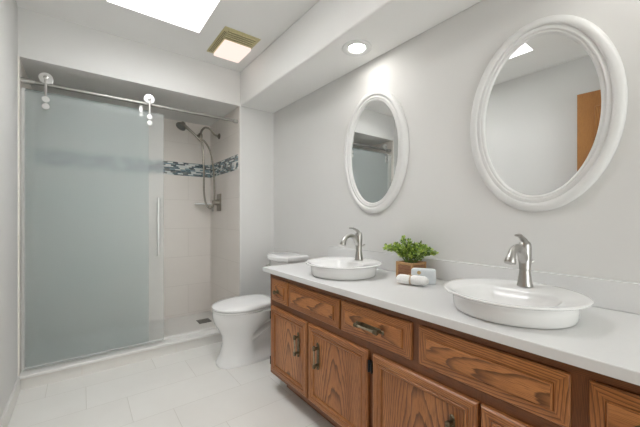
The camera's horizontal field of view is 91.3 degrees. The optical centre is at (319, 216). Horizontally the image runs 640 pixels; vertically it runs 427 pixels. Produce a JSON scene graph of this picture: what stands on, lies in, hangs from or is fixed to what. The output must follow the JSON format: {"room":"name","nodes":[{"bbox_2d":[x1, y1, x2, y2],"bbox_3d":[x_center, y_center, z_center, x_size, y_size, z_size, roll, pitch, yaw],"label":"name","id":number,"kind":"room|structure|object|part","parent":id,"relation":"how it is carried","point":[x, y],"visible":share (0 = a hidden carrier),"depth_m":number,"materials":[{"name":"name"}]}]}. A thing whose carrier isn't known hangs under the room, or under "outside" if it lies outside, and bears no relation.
{"room":"bathroom","nodes":[
{"label":"bathroom","id":0,"kind":"room"},
{"bbox_2d":[0,0,31,419],"bbox_3d":[-0.888,-0.113,0.555,0.108,2.440,5.360,0,0,-37],"label":"wall","id":1,"kind":"structure","parent":0,"point":[8,8],"depth_m":1.79,"materials":[{"name":"white paint"}]},
{"bbox_2d":[0,378,19,426],"bbox_3d":[-0.592,1.061,0.253,0.014,0.092,4.320,0,0,-37],"label":"baseboard","id":2,"kind":"structure","parent":1,"relation":"attached to","point":[7,413],"depth_m":1.74,"materials":[{"name":"tile"}]},
{"bbox_2d":[17,328,221,390],"bbox_3d":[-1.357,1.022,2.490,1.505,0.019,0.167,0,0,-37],"label":"trim","id":3,"kind":"structure","parent":1,"relation":"attached to","point":[32,372],"depth_m":2.30,"materials":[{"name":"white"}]},
{"bbox_2d":[21,87,216,370],"bbox_3d":[-1.378,0.062,2.503,1.470,1.900,0.041,0,0,-37],"label":"shower frame","id":4,"kind":"object","parent":3,"relation":"on","point":[22,89],"visible":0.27,"depth_m":2.06,"materials":[{"name":"silver metal"}]},
{"bbox_3d":[-1.671,0.076,2.291,0.738,1.848,0.010,0,0,-37],"label":"glass pane","id":5,"kind":"part","parent":4,"relation":"part of","materials":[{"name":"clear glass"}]},
{"bbox_2d":[20,77,237,122],"bbox_3d":[-1.356,-0.886,2.474,1.470,0.036,0.036,0,0,-37],"label":"shower rail","id":6,"kind":"object","parent":1,"relation":"attached to","point":[22,79],"visible":0.99,"depth_m":2.34,"materials":[{"name":"metal"}]},
{"bbox_2d":[25,72,163,368],"bbox_3d":[-1.581,0.014,2.267,0.817,1.950,0.100,0,0,-37],"label":"sliding shower door","id":7,"kind":"structure","parent":6,"relation":"hanging from","point":[94,172],"depth_m":2.23,"materials":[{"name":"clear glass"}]},
{"bbox_3d":[-1.276,0.080,2.468,0.028,0.455,0.051,0,0,-37],"label":"bar handle","id":8,"kind":"part","parent":7,"relation":"part of","materials":[{"name":"metal"}]},
{"bbox_2d":[18,7,273,125],"bbox_3d":[-1.436,-1.175,2.867,1.835,0.315,0.818,0,0,-37],"label":"wall header","id":9,"kind":"structure","parent":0,"point":[76,56],"depth_m":2.40,"materials":[{"name":"white paint"}]},
{"bbox_2d":[16,0,318,71],"bbox_3d":[-0.122,-1.383,1.139,2.035,0.100,5.360,0,0,-37],"label":"ceiling","id":10,"kind":"structure","parent":0,"point":[147,22],"depth_m":2.14,"materials":[{"name":"white paint"}]},
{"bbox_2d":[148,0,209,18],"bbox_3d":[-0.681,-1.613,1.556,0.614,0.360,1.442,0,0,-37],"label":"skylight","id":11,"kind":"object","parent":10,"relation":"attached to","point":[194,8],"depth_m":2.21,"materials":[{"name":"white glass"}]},
{"bbox_2d":[207,26,260,62],"bbox_3d":[-0.678,-1.319,2.434,0.273,0.027,0.413,0,0,-37],"label":"recessed light","id":12,"kind":"object","parent":10,"relation":"in","point":[231,44],"visible":1,"depth_m":2.40,"materials":[{"name":"glass"}]},
{"bbox_2d":[8,341,334,426],"bbox_3d":[-0.122,1.157,1.139,2.035,0.100,5.360,0,0,-37],"label":"floor","id":13,"kind":"structure","parent":0,"point":[186,388],"depth_m":1.90,"materials":[{"name":"tile"}]},
{"bbox_2d":[212,252,308,368],"bbox_3d":[-0.491,0.714,2.516,0.736,0.786,0.378,0,0,-37],"label":"toilet","id":14,"kind":"object","parent":13,"relation":"on","point":[243,322],"visible":0.7,"depth_m":2.33,"materials":[{"name":"white ceramic"}]},
{"bbox_3d":[-0.608,0.699,2.427,0.439,0.018,0.364,0,0,-37],"label":"seat","id":15,"kind":"part","parent":14,"relation":"part of","materials":[{"name":"white ceramic"}]},
{"bbox_3d":[-0.599,0.669,2.434,0.466,0.038,0.378,0,0,-37],"label":"lid","id":16,"kind":"part","parent":14,"relation":"part of","materials":[{"name":"white ceramic"}]},
{"bbox_3d":[-0.528,0.908,2.487,0.640,0.398,0.368,0,0,-37],"label":"bowl","id":17,"kind":"part","parent":14,"relation":"part of","materials":[{"name":"white ceramic"}]},
{"bbox_3d":[-0.294,0.538,2.666,0.232,0.342,0.330,0,0,-37],"label":"tank","id":18,"kind":"part","parent":14,"relation":"part of","materials":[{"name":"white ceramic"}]},
{"bbox_3d":[-0.302,0.344,2.660,0.261,0.046,0.350,0,0,-37],"label":"tank lid","id":19,"kind":"part","parent":14,"relation":"part of","materials":[{"name":"white ceramic"}]},
{"bbox_2d":[270,274,639,426],"bbox_3d":[0.417,0.734,1.455,0.591,0.746,1.812,0,0,-37],"label":"vanity cabinet","id":20,"kind":"object","parent":13,"relation":"on","point":[356,363],"visible":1,"depth_m":1.15,"materials":[{"name":"brown wood"}]},
{"bbox_3d":[-0.249,0.462,1.921,0.020,0.138,0.188,0,0,-37],"label":"drawer","id":21,"kind":"part","parent":20,"relation":"part of","materials":[{"name":"brown wood"}]},
{"bbox_3d":[-0.184,0.773,1.843,0.010,0.311,0.301,0,0,-37],"label":"door panel","id":22,"kind":"part","parent":20,"relation":"part of","materials":[{"name":"brown wood"}]},
{"bbox_3d":[-0.188,0.773,1.840,0.020,0.406,0.397,0,0,-37],"label":"door","id":23,"kind":"part","parent":20,"relation":"part of","materials":[{"name":"brown wood"}]},
{"bbox_3d":[-0.133,0.715,1.737,0.036,0.140,0.020,0,0,-37],"label":"handle","id":24,"kind":"part","parent":20,"relation":"part of","materials":[{"name":"gold metal"}]},
{"bbox_3d":[-0.048,0.462,1.656,0.020,0.138,0.454,0,0,-37],"label":"drawer","id":25,"kind":"part","parent":20,"relation":"part of","materials":[{"name":"brown wood"}]},
{"bbox_3d":[-0.023,0.715,1.592,0.036,0.140,0.020,0,0,-37],"label":"handle","id":26,"kind":"part","parent":20,"relation":"part of","materials":[{"name":"gold metal"}]},
{"bbox_3d":[0.076,0.773,1.501,0.010,0.311,0.337,0,0,-37],"label":"door panel","id":27,"kind":"part","parent":20,"relation":"part of","materials":[{"name":"brown wood"}]},
{"bbox_3d":[0.073,0.773,1.498,0.020,0.406,0.433,0,0,-37],"label":"door","id":28,"kind":"part","parent":20,"relation":"part of","materials":[{"name":"brown wood"}]},
{"bbox_3d":[0.193,0.462,1.291,0.037,0.020,0.161,0,0,-37],"label":"handle","id":29,"kind":"part","parent":20,"relation":"part of","materials":[{"name":"gold metal"}]},
{"bbox_3d":[0.216,0.462,1.308,0.020,0.138,0.392,0,0,-37],"label":"drawer","id":30,"kind":"part","parent":20,"relation":"part of","materials":[{"name":"brown wood"}]},
{"bbox_3d":[0.357,0.773,1.131,0.010,0.311,0.337,0,0,-37],"label":"door panel","id":31,"kind":"part","parent":20,"relation":"part of","materials":[{"name":"brown wood"}]},
{"bbox_3d":[0.354,0.773,1.129,0.020,0.406,0.433,0,0,-37],"label":"door","id":32,"kind":"part","parent":20,"relation":"part of","materials":[{"name":"brown wood"}]},
{"bbox_3d":[0.419,0.715,1.011,0.036,0.140,0.020,0,0,-37],"label":"handle","id":33,"kind":"part","parent":20,"relation":"part of","materials":[{"name":"gold metal"}]},
{"bbox_2d":[263,246,639,385],"bbox_3d":[0.424,0.293,1.467,0.567,0.134,1.902,0,0,-37],"label":"countertop","id":34,"kind":"structure","parent":20,"relation":"on","point":[605,339],"depth_m":1.09,"materials":[{"name":"white stone"}]},
{"bbox_2d":[306,257,381,279],"bbox_3d":[0.134,0.293,1.789,0.435,0.072,0.435,0,0,-37],"label":"vessel sink","id":35,"kind":"object","parent":34,"relation":"in","point":[334,268],"visible":0.98,"depth_m":1.67,"materials":[{"name":"white ceramic"}]},
{"bbox_2d":[339,227,364,259],"bbox_3d":[0.187,0.160,1.829,0.182,0.196,0.052,0,0,-37],"label":"faucet","id":36,"kind":"object","parent":34,"relation":"on","point":[357,238],"visible":1,"depth_m":1.84,"materials":[{"name":"silver metal"}]},
{"bbox_3d":[0.176,0.139,1.821,0.154,0.081,0.038,0,0,-37],"label":"spout","id":37,"kind":"part","parent":36,"relation":"part of","materials":[{"name":"silver metal"}]},
{"bbox_3d":[0.208,0.088,1.846,0.090,0.052,0.024,0,0,-37],"label":"lever","id":38,"kind":"part","parent":36,"relation":"part of","materials":[{"name":"silver metal"}]},
{"bbox_2d":[383,235,438,276],"bbox_3d":[0.491,0.214,1.691,0.136,0.230,0.357,0,0,-37],"label":"potted plant","id":39,"kind":"object","parent":34,"relation":"on","point":[407,250],"visible":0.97,"depth_m":1.67,"materials":[{"name":"green plant"}]},
{"bbox_2d":[396,274,428,285],"bbox_3d":[0.443,0.303,1.503,0.155,0.050,0.052,0,0,34],"label":"cloth","id":40,"kind":"object","parent":34,"relation":"on","point":[408,279],"visible":1,"depth_m":1.48,"materials":[{"name":"fabric"}]},
{"bbox_2d":[411,268,435,284],"bbox_3d":[0.507,0.291,1.533,0.116,0.075,0.035,0,0,20],"label":"soap","id":41,"kind":"object","parent":34,"relation":"on","point":[430,273],"visible":0.72,"depth_m":1.51,"materials":[{"name":"white"}]},
{"bbox_2d":[444,278,593,328],"bbox_3d":[0.665,0.293,1.091,0.435,0.072,0.435,0,0,-37],"label":"vessel sink","id":42,"kind":"object","parent":34,"relation":"in","point":[501,301],"visible":0.98,"depth_m":1.02,"materials":[{"name":"white ceramic"}]},
{"bbox_2d":[504,234,534,286],"bbox_3d":[0.718,0.160,1.131,0.182,0.196,0.052,0,0,-37],"label":"faucet","id":43,"kind":"object","parent":34,"relation":"on","point":[523,250],"visible":1,"depth_m":1.14,"materials":[{"name":"silver metal"}]},
{"bbox_3d":[0.707,0.139,1.123,0.154,0.081,0.038,0,0,-37],"label":"spout","id":44,"kind":"part","parent":43,"relation":"part of","materials":[{"name":"silver metal"}]},
{"bbox_3d":[0.739,0.088,1.147,0.090,0.052,0.024,0,0,-37],"label":"lever","id":45,"kind":"part","parent":43,"relation":"part of","materials":[{"name":"silver metal"}]},
{"bbox_3d":[0.487,0.462,0.952,0.020,0.138,0.439,0,0,-37],"label":"drawer","id":46,"kind":"part","parent":20,"relation":"part of","materials":[{"name":"brown wood"}]},
{"bbox_3d":[0.617,0.773,0.783,0.020,0.406,0.420,0,0,-37],"label":"door","id":47,"kind":"part","parent":20,"relation":"part of","materials":[{"name":"brown wood"}]},
{"bbox_3d":[0.698,0.462,0.676,0.020,0.138,0.181,0,0,-37],"label":"drawer","id":48,"kind":"part","parent":20,"relation":"part of","materials":[{"name":"brown wood"}]},
{"bbox_2d":[164,118,209,318],"bbox_3d":[-1.853,-0.113,3.126,1.485,2.440,0.100,0,0,-37],"label":"wall","id":49,"kind":"structure","parent":0,"point":[186,224],"depth_m":3.38,"materials":[{"name":"tile"}]},
{"bbox_2d":[164,161,209,177],"bbox_3d":[-1.821,-0.508,3.086,1.471,0.140,0.004,0,0,-37],"label":"trim","id":50,"kind":"structure","parent":49,"relation":"attached to","point":[170,167],"depth_m":3.37,"materials":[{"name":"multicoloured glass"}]},
{"bbox_2d":[195,203,211,204],"bbox_3d":[-1.252,-0.138,3.413,0.170,0.014,0.170,0,0,-37],"label":"corner shelf","id":51,"kind":"object","parent":49,"relation":"attached to","point":[195,203],"visible":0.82,"depth_m":3.41,"materials":[{"name":"white ceramic"}]},
{"bbox_2d":[164,311,214,336],"bbox_3d":[-1.613,1.087,2.813,1.471,0.040,0.688,0,0,-37],"label":"floor","id":52,"kind":"structure","parent":0,"point":[182,324],"depth_m":3.09,"materials":[{"name":"tile"}]},
{"bbox_2d":[196,318,210,323],"bbox_3d":[-1.185,1.064,3.194,0.120,0.005,0.120,0,0,-37],"label":"shower drain","id":53,"kind":"object","parent":52,"relation":"on","point":[205,320],"visible":1,"depth_m":3.19,"materials":[{"name":"metal"}]},
{"bbox_2d":[210,107,238,311],"bbox_3d":[-0.987,0.044,3.209,0.006,2.125,0.817,0,0,-37],"label":"wall","id":54,"kind":"structure","parent":0,"point":[224,224],"depth_m":3.18,"materials":[{"name":"tile"}]},
{"bbox_2d":[176,121,219,208],"bbox_3d":[-1.217,-0.503,3.152,0.433,0.854,0.095,0,0,-39],"label":"shower","id":55,"kind":"object","parent":54,"relation":"attached to","point":[182,126],"visible":1,"depth_m":3.17,"materials":[{"name":"silver metal"}]},
{"bbox_3d":[-1.142,-0.870,3.240,0.202,0.110,0.060,0,0,-37],"label":"shower arm","id":56,"kind":"part","parent":55,"relation":"part of","materials":[{"name":"silver metal"}]},
{"bbox_2d":[212,194,220,211],"bbox_3d":[-1.096,-0.145,3.275,0.088,0.187,0.120,0,0,-37],"label":"shower valve","id":57,"kind":"object","parent":54,"relation":"attached to","point":[218,200],"visible":0.67,"depth_m":3.27,"materials":[{"name":"silver metal"}]},
{"bbox_2d":[210,154,237,177],"bbox_3d":[-0.998,-0.508,3.216,0.004,0.140,0.784,0,0,-37],"label":"trim","id":58,"kind":"structure","parent":54,"relation":"attached to","point":[230,164],"depth_m":3.15,"materials":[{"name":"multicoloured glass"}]},
{"bbox_2d":[239,106,240,295],"bbox_3d":[-0.736,-0.003,2.888,0.016,2.030,0.016,0,0,-37],"label":"trim","id":59,"kind":"structure","parent":54,"relation":"attached to","point":[239,106],"depth_m":2.88,"materials":[{"name":"white paint"}]},
{"bbox_2d":[241,106,273,296],"bbox_3d":[-0.875,0.044,3.357,0.350,2.125,0.917,0,0,-37],"label":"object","id":60,"kind":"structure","parent":0,"point":[257,126],"depth_m":2.99,"materials":[{"name":"white paint"}]},
{"bbox_2d":[342,39,371,55],"bbox_3d":[0.223,-1.014,1.891,0.184,0.008,0.184,0,0,-37],"label":"recessed light","id":61,"kind":"object","parent":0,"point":[358,47],"visible":1,"depth_m":1.88,"materials":[{"name":"white glass"}]},
{"bbox_2d":[274,0,639,282],"bbox_3d":[0.649,-0.113,1.724,0.100,2.440,5.360,0,0,-37],"label":"wall","id":62,"kind":"structure","parent":0,"point":[443,202],"depth_m":1.61,"materials":[{"name":"white paint"}]},
{"bbox_2d":[241,0,481,112],"bbox_3d":[0.717,-1.175,1.263,0.350,0.315,4.342,0,0,-37],"label":"soffit","id":63,"kind":"structure","parent":62,"relation":"attached to","point":[308,56],"depth_m":1.97,"materials":[{"name":"white paint"}]},
{"bbox_2d":[344,89,408,212],"bbox_3d":[0.340,-0.416,2.023,0.028,0.792,0.547,0,0,-37],"label":"oval mirror","id":64,"kind":"object","parent":62,"relation":"attached to","point":[376,149],"visible":1,"depth_m":2.00,"materials":[{"name":"white wood"}]},
{"bbox_2d":[351,101,397,202],"bbox_3d":[0.346,-0.416,2.028,0.005,0.657,0.412,0,0,-37],"label":"mirror glass","id":65,"kind":"object","parent":64,"relation":"attached to","point":[374,124],"depth_m":2.02,"materials":[{"name":"silver mirror"}]},
{"bbox_2d":[328,246,639,314],"bbox_3d":[0.642,0.278,1.633,0.019,0.104,1.902,0,0,-37],"label":"backsplash","id":66,"kind":"structure","parent":62,"relation":"attached to","point":[623,296],"depth_m":1.28,"materials":[{"name":"white stone"}]},
{"bbox_2d":[470,15,627,211],"bbox_3d":[0.892,-0.416,1.296,0.028,0.792,0.547,0,0,-37],"label":"oval mirror","id":67,"kind":"object","parent":62,"relation":"attached to","point":[549,109],"visible":1,"depth_m":1.26,"materials":[{"name":"white wood"}]},
{"bbox_2d":[485,34,600,194],"bbox_3d":[0.898,-0.416,1.301,0.005,0.657,0.412,0,0,-37],"label":"mirror glass","id":68,"kind":"object","parent":67,"relation":"attached to","point":[543,91],"depth_m":1.28,"materials":[{"name":"silver mirror"}]}
]}

